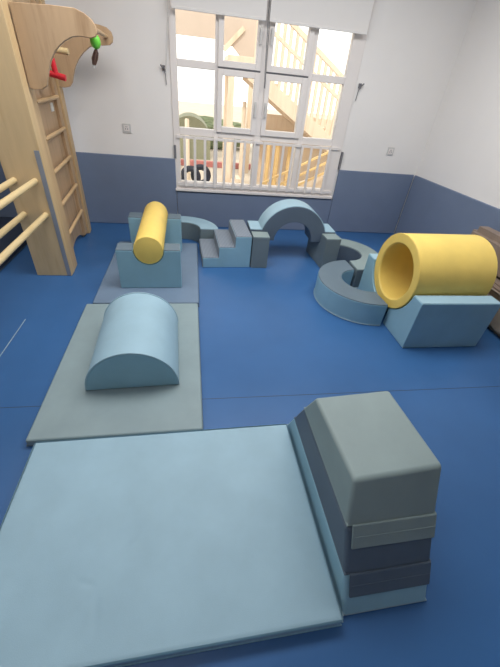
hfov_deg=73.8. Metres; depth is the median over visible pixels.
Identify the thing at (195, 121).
dome
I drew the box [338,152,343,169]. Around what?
trim
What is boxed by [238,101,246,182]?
timber post
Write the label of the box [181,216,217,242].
ring
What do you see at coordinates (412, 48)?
wall
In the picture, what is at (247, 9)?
roller blind
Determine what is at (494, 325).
cushion
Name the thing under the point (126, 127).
wall socket
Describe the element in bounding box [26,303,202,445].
foam mat
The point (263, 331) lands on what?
floor
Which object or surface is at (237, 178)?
steps
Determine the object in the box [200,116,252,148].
hedge
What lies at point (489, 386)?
trim
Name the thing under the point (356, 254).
ring
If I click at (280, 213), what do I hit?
arch
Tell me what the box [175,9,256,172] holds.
shelter
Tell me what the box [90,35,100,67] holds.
toy
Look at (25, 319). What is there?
trim
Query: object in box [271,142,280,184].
timber post
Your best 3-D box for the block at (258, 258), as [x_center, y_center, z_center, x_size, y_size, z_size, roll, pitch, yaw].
[0.070,-0.935,3.473,0.165,0.325,0.460,-1,37,-9]
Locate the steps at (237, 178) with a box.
[231,175,239,182]
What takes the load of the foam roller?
on the block at (133, 273)
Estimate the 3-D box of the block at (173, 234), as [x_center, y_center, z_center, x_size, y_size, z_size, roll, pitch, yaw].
[-0.943,-1.023,3.359,0.495,0.338,0.145,-1,38,-10]
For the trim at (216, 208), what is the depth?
4.10 m
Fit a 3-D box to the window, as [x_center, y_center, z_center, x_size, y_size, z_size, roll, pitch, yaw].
[0.154,-2.421,3.508,1.915,1.822,0.124,-1,37,-9]
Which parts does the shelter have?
post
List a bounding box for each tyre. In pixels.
[181,165,200,180]
[191,164,210,180]
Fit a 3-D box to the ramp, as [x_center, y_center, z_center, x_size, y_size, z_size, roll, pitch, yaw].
[1.036,-3.006,6.160,1.747,1.219,0.270,-1,37,-9]
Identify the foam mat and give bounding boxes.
[0,217,26,270]
[0,424,342,666]
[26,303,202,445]
[93,241,198,306]
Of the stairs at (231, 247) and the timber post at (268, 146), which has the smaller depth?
the stairs at (231, 247)
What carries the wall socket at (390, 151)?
attached to the wall at (412, 48)
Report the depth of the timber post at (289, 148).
6.92 m
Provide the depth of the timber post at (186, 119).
6.55 m
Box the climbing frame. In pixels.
[0,0,112,275]
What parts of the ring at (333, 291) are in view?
panel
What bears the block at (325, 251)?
on the floor
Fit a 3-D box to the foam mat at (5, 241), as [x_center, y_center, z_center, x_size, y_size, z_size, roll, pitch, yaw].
[-2.832,-0.812,3.136,1.218,0.040,1.656,-1,37,-9]
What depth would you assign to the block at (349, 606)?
1.24 m
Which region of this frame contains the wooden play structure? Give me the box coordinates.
[222,20,343,182]
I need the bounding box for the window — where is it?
[167,0,374,198]
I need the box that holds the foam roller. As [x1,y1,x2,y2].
[133,201,167,263]
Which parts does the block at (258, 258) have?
panel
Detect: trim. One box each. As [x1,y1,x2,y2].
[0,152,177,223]
[0,319,25,355]
[2,386,499,407]
[177,191,331,229]
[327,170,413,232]
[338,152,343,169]
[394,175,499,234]
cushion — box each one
[486,290,499,336]
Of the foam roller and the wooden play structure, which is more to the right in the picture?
the wooden play structure
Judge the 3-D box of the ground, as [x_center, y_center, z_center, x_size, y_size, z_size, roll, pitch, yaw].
[-0.716,-10.245,16.444,32.000,0.100,29.600,-1,37,-9]
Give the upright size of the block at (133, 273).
0.338 m
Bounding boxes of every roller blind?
[165,0,267,68]
[264,0,373,86]
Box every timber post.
[185,118,189,179]
[230,126,233,182]
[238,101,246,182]
[264,145,270,184]
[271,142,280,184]
[283,143,291,185]
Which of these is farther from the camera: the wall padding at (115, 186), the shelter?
the shelter
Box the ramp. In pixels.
[259,151,327,187]
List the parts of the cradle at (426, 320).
panel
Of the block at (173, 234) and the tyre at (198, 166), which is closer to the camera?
the block at (173, 234)
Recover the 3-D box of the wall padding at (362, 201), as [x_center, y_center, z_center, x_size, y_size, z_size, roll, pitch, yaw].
[1.528,-1.679,4.307,0.990,0.748,0.025,-1,37,-9]
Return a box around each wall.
[45,0,476,232]
[416,0,499,208]
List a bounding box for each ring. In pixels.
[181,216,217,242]
[314,260,387,325]
[336,239,377,287]
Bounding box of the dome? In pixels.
[179,112,209,159]
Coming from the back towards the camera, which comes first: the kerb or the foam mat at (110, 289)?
the kerb
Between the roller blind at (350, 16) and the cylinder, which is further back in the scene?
the roller blind at (350, 16)
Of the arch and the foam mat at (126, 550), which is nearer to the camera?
the foam mat at (126, 550)
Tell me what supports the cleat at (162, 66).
attached to the wall at (412, 48)
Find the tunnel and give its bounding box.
[374,233,497,307]
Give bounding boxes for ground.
[179,101,332,185]
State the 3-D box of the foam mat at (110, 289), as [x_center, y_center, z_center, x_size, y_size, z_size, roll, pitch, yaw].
[-0.900,-0.598,3.123,0.820,0.045,1.222,-1,37,-9]
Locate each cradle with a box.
[358,254,388,310]
[383,295,499,347]
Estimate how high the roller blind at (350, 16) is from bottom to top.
0.938 m
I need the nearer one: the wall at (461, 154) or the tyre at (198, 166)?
the wall at (461, 154)
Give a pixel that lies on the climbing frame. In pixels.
(42, 45)
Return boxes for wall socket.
[122,123,130,132]
[386,147,394,154]
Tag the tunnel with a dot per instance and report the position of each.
(407, 265)
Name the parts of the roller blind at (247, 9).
pull cord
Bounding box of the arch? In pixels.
[247,199,334,241]
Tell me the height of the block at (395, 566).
0.226 m
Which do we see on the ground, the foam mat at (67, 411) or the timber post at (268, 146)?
the timber post at (268, 146)
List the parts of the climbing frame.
rail, rail, rail, rail, post, grip stem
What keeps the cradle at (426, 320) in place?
on the floor
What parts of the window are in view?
sash, sash, sill, guard rail, handle, guard rail, handle, handle, handle, sash, sash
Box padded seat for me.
[471,226,499,336]
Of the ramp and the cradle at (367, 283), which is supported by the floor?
the cradle at (367, 283)
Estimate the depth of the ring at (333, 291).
2.74 m
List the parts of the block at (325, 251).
panel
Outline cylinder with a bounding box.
[85,292,179,390]
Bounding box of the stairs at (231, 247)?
[199,220,251,266]
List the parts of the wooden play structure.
post, post, handrail, handrail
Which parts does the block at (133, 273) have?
panel, panel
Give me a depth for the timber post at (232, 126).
6.75 m
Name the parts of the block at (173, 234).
panel, panel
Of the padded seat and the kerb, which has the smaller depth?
the padded seat
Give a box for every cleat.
[160,64,166,84]
[355,83,363,100]
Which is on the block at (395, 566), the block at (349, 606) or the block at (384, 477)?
the block at (384, 477)
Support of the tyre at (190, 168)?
on the ground
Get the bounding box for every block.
[115,243,181,287]
[128,212,181,250]
[250,231,269,267]
[287,419,426,615]
[294,409,431,597]
[304,391,440,549]
[306,234,340,267]
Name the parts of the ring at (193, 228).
panel, panel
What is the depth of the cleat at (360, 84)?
3.51 m
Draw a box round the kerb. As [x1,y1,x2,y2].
[181,159,250,169]
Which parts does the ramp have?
rail, rail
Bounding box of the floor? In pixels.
[0,222,499,666]
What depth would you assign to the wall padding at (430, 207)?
3.77 m
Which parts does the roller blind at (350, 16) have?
pull cord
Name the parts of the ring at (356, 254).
panel, panel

